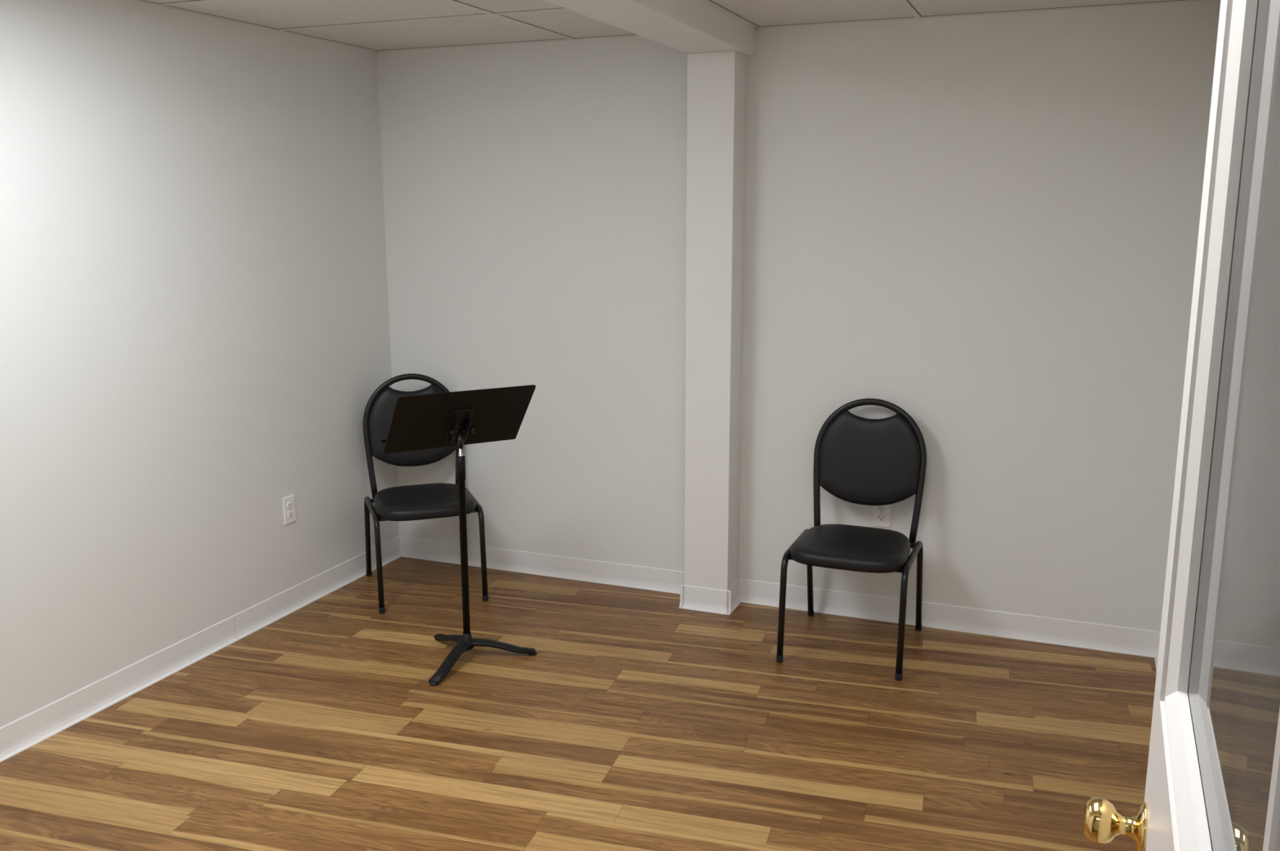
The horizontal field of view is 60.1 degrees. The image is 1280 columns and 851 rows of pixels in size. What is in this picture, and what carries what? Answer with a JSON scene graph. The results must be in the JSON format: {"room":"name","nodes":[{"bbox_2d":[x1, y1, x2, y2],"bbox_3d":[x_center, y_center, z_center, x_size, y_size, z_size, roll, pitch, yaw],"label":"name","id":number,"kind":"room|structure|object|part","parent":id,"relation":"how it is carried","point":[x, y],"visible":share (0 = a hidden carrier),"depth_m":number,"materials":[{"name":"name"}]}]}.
{"room":"music room","nodes":[
{"label":"music room","id":0,"kind":"room"},
{"bbox_2d":[0,0,399,727],"bbox_3d":[-1.953,-0.177,3.504,0.120,2.378,4.070,4,12,21],"label":"wall","id":1,"kind":"structure","parent":0,"point":[195,335],"depth_m":3.97,"materials":[{"name":"paint"}]},
{"bbox_2d":[0,535,400,762],"bbox_3d":[-1.910,0.954,3.648,0.016,0.102,3.950,4,12,21],"label":"baseboard","id":2,"kind":"structure","parent":1,"relation":"attached to","point":[31,729],"depth_m":4.10,"materials":[{"name":"plastic"}]},
{"bbox_2d":[282,493,296,524],"bbox_3d":[-1.474,0.354,4.652,0.009,0.116,0.072,4,12,21],"label":"wall outlet","id":3,"kind":"object","parent":1,"relation":"attached to","point":[289,506],"visible":1,"depth_m":4.64,"materials":[{"name":"plastic"}]},
{"bbox_2d":[287,501,293,508],"bbox_3d":[-1.472,0.335,4.647,0.005,0.027,0.033,4,12,21],"label":"receptacle","id":4,"kind":"object","parent":3,"relation":"attached to","point":[290,504],"depth_m":4.65,"materials":[{"name":"plastic"}]},
{"bbox_2d":[287,510,293,517],"bbox_3d":[-1.472,0.373,4.655,0.005,0.027,0.033,4,12,21],"label":"receptacle","id":5,"kind":"object","parent":3,"relation":"attached to","point":[290,513],"depth_m":4.65,"materials":[{"name":"plastic"}]},
{"bbox_2d":[0,556,1156,850],"bbox_3d":[-0.158,1.372,2.058,4.728,0.100,5.940,4,12,21],"label":"floor","id":6,"kind":"structure","parent":0,"point":[638,720],"depth_m":3.60,"materials":[{"name":"brown wood"}]},
{"bbox_2d":[363,373,488,613],"bbox_3d":[-0.971,0.272,4.903,0.470,0.943,0.544,-4,12,-19],"label":"chair","id":7,"kind":"object","parent":6,"relation":"on","point":[439,500],"visible":0.75,"depth_m":4.97,"materials":[{"name":"black leather"}]},
{"bbox_3d":[-1.180,0.542,4.884,0.024,0.402,0.534,-4,12,-19],"label":"leg frame","id":8,"kind":"part","parent":7,"relation":"part of","materials":[{"name":"black metal"}]},
{"bbox_3d":[-1.037,0.050,5.059,0.445,0.569,0.106,-4,12,-19],"label":"frame","id":9,"kind":"part","parent":7,"relation":"part of","materials":[{"name":"black metal"}]},
{"bbox_2d":[368,383,457,466],"bbox_3d":[-1.038,0.001,5.052,0.400,0.370,0.088,-4,12,-19],"label":"cushion","id":10,"kind":"object","parent":7,"relation":"on","point":[382,402],"depth_m":5.00,"materials":[{"name":"black leather"}]},
{"bbox_2d":[373,482,476,520],"bbox_3d":[-0.953,0.328,4.864,0.428,0.059,0.440,-4,12,-19],"label":"seat cushion","id":11,"kind":"object","parent":7,"relation":"on","point":[439,500],"depth_m":4.74,"materials":[{"name":"black leather"}]},
{"bbox_3d":[-0.914,0.384,4.765,0.444,0.020,0.020,-4,12,-19],"label":"cross rail","id":12,"kind":"part","parent":7,"relation":"part of","materials":[{"name":"black metal"}]},
{"bbox_3d":[-0.762,0.511,5.030,0.024,0.402,0.534,-4,12,-19],"label":"leg frame","id":13,"kind":"part","parent":7,"relation":"part of","materials":[{"name":"black metal"}]},
{"bbox_2d":[381,384,537,685],"bbox_3d":[-0.677,0.365,4.169,0.554,1.047,0.401,-9,15,-39],"label":"music stand","id":14,"kind":"object","parent":6,"relation":"on","point":[459,419],"visible":1,"depth_m":4.08,"materials":[{"name":"black metal"}]},
{"bbox_3d":[-0.733,0.832,4.312,0.055,0.070,0.237,-9,14,-38],"label":"leg","id":15,"kind":"part","parent":14,"relation":"part of","materials":[{"name":"black metal"}]},
{"bbox_3d":[-0.702,0.875,4.098,0.055,0.070,0.267,4,12,18],"label":"leg","id":16,"kind":"part","parent":14,"relation":"part of","materials":[{"name":"black metal"}]},
{"bbox_3d":[-0.624,0.017,4.107,0.015,0.026,0.026,-6,13,-29],"label":"tilt knob","id":17,"kind":"part","parent":14,"relation":"part of","materials":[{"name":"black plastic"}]},
{"bbox_3d":[-0.532,0.847,4.235,0.257,0.070,0.055,-1,11,-6],"label":"leg","id":18,"kind":"part","parent":14,"relation":"part of","materials":[{"name":"black metal"}]},
{"bbox_2d":[684,50,746,590],"bbox_3d":[0.307,-0.341,4.563,0.195,2.273,0.165,4,12,21],"label":"column","id":19,"kind":"structure","parent":6,"relation":"on","point":[717,81],"depth_m":4.47,"materials":[{"name":"paint"}]},
{"bbox_2d":[679,584,731,614],"bbox_3d":[0.276,0.740,4.694,0.227,0.102,0.016,4,12,21],"label":"baseboard","id":20,"kind":"structure","parent":19,"relation":"attached to","point":[695,597],"depth_m":4.70,"materials":[{"name":"paint"}]},
{"bbox_2d":[776,398,926,680],"bbox_3d":[0.827,0.401,4.240,0.470,0.943,0.544,4,12,21],"label":"chair","id":21,"kind":"object","parent":6,"relation":"on","point":[858,460],"visible":1,"depth_m":4.32,"materials":[{"name":"black leather"}]},
{"bbox_3d":[0.623,0.640,4.374,0.024,0.402,0.534,4,12,21],"label":"leg frame","id":22,"kind":"part","parent":21,"relation":"part of","materials":[{"name":"black metal"}]},
{"bbox_3d":[0.765,0.513,4.104,0.444,0.020,0.020,4,12,21],"label":"cross rail","id":23,"kind":"part","parent":21,"relation":"part of","materials":[{"name":"black metal"}]},
{"bbox_2d":[790,524,910,573],"bbox_3d":[0.808,0.457,4.202,0.428,0.059,0.440,4,12,21],"label":"seat cushion","id":24,"kind":"object","parent":21,"relation":"on","point":[862,548],"depth_m":4.08,"materials":[{"name":"black leather"}]},
{"bbox_3d":[0.907,0.180,4.390,0.445,0.569,0.106,4,12,21],"label":"frame","id":25,"kind":"part","parent":21,"relation":"part of","materials":[{"name":"black metal"}]},
{"bbox_2d":[818,409,920,505],"bbox_3d":[0.908,0.131,4.383,0.400,0.370,0.088,4,12,21],"label":"cushion","id":26,"kind":"object","parent":21,"relation":"on","point":[862,460],"depth_m":4.36,"materials":[{"name":"black leather"}]},
{"bbox_3d":[1.035,0.671,4.213,0.024,0.402,0.534,4,12,21],"label":"leg frame","id":27,"kind":"part","parent":21,"relation":"part of","materials":[{"name":"black metal"}]},
{"bbox_3d":[0.880,0.456,4.386,0.444,0.020,0.020,4,12,21],"label":"cross rail","id":28,"kind":"part","parent":21,"relation":"part of","materials":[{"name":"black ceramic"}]},
{"bbox_2d":[145,0,1173,49],"bbox_3d":[-0.163,-1.057,1.570,4.728,0.100,5.940,4,12,21],"label":"ceiling","id":29,"kind":"structure","parent":0,"point":[277,14],"depth_m":4.04,"materials":[{"name":"tile"}]},
{"bbox_2d":[544,0,755,55],"bbox_3d":[-0.384,-1.159,2.601,0.229,0.105,3.950,4,12,21],"label":"beam","id":30,"kind":"structure","parent":29,"relation":"attached to","point":[687,26],"depth_m":3.70,"materials":[{"name":"paint"}]},
{"bbox_2d":[376,0,1220,631],"bbox_3d":[0.417,-0.415,4.660,3.408,2.378,0.120,4,12,21],"label":"wall","id":31,"kind":"structure","parent":0,"point":[984,228],"depth_m":4.39,"materials":[{"name":"paint"}]},
{"bbox_2d":[399,535,684,593],"bbox_3d":[-0.471,0.647,5.161,1.544,0.102,0.016,4,12,21],"label":"baseboard","id":32,"kind":"structure","parent":31,"relation":"attached to","point":[655,579],"depth_m":5.14,"materials":[{"name":"paint"}]},
{"bbox_2d":[131,0,1212,52],"bbox_3d":[-0.340,-1.206,2.573,3.408,0.006,3.950,4,12,21],"label":"grid","id":33,"kind":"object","parent":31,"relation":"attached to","point":[916,15],"depth_m":4.09,"materials":[{"name":"white metal"}]},
{"bbox_2d":[679,584,684,608],"bbox_3d":[0.208,0.717,4.808,0.016,0.102,0.181,4,12,21],"label":"baseboard","id":34,"kind":"structure","parent":31,"relation":"attached to","point":[682,604],"depth_m":4.72,"materials":[{"name":"paint"}]},
{"bbox_2d":[726,577,741,614],"bbox_3d":[0.404,0.732,4.731,0.016,0.102,0.181,4,12,21],"label":"baseboard","id":35,"kind":"structure","parent":31,"relation":"attached to","point":[735,588],"depth_m":4.74,"materials":[{"name":"paint"}]},
{"bbox_2d":[871,504,890,527],"bbox_3d":[0.986,0.358,4.513,0.072,0.116,0.009,4,12,21],"label":"wall outlet","id":36,"kind":"object","parent":31,"relation":"attached to","point":[881,513],"visible":0.87,"depth_m":4.51,"materials":[{"name":"plastic"}]},
{"bbox_2d":[876,514,884,521],"bbox_3d":[0.985,0.378,4.515,0.033,0.027,0.005,4,12,21],"label":"receptacle","id":37,"kind":"object","parent":36,"relation":"attached to","point":[880,517],"depth_m":4.51,"materials":[{"name":"plastic"}]},
{"bbox_2d":[877,505,885,511],"bbox_3d":[0.985,0.339,4.507,0.033,0.027,0.005,4,12,21],"label":"receptacle","id":38,"kind":"object","parent":36,"relation":"attached to","point":[880,508],"depth_m":4.50,"materials":[{"name":"plastic"}]},
{"bbox_2d":[739,577,1159,657],"bbox_3d":[1.202,0.775,4.505,1.669,0.102,0.016,4,12,21],"label":"baseboard","id":39,"kind":"structure","parent":31,"relation":"attached to","point":[1107,637],"depth_m":4.46,"materials":[{"name":"paint"}]},
{"bbox_3d":[-0.591,0.370,0.758,4.728,2.378,0.120,4,12,21],"label":"wall","id":40,"kind":"structure","parent":0,"visible":0},
{"bbox_2d":[1082,0,1279,850],"bbox_3d":[0.438,0.501,0.953,0.112,2.020,0.915,5,12,22],"label":"door leaf","id":41,"kind":"structure","parent":40,"relation":"in","point":[1158,838],"depth_m":0.90,"materials":[{"name":"paint"}]},
{"bbox_3d":[0.570,0.479,1.329,0.068,0.064,0.064,5,12,22],"label":"knob","id":42,"kind":"part","parent":41,"relation":"part of","materials":[{"name":"gold metal"}]},
{"bbox_2d":[1164,0,1257,850],"bbox_3d":[0.441,-0.010,0.804,0.020,0.746,0.683,5,12,22],"label":"door","id":43,"kind":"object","parent":41,"relation":"attached to","point":[1194,835],"visible":1,"depth_m":1.09,"materials":[{"name":"paint"}]},
{"bbox_2d":[1158,0,1279,850],"bbox_3d":[0.439,-0.011,0.805,0.023,0.790,0.727,5,12,22],"label":"bead","id":44,"kind":"object","parent":41,"relation":"attached to","point":[1272,832],"visible":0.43,"depth_m":1.09,"materials":[{"name":"paint"}]},
{"bbox_3d":[0.453,-0.009,0.799,0.004,0.738,0.675,5,12,22],"label":"glass pane","id":45,"kind":"part","parent":41,"relation":"part of","materials":[{"name":"clear glass"}]},
{"bbox_3d":[1.323,0.073,2.219,0.120,2.378,4.070,4,12,21],"label":"wall","id":46,"kind":"structure","parent":0,"visible":0},
{"bbox_2d":[1154,639,1159,671],"bbox_3d":[1.240,1.195,2.413,0.016,0.102,3.950,4,12,21],"label":"baseboard","id":47,"kind":"structure","parent":46,"relation":"attached to","point":[1157,655],"depth_m":4.17,"materials":[{"name":"plastic"}]}
]}

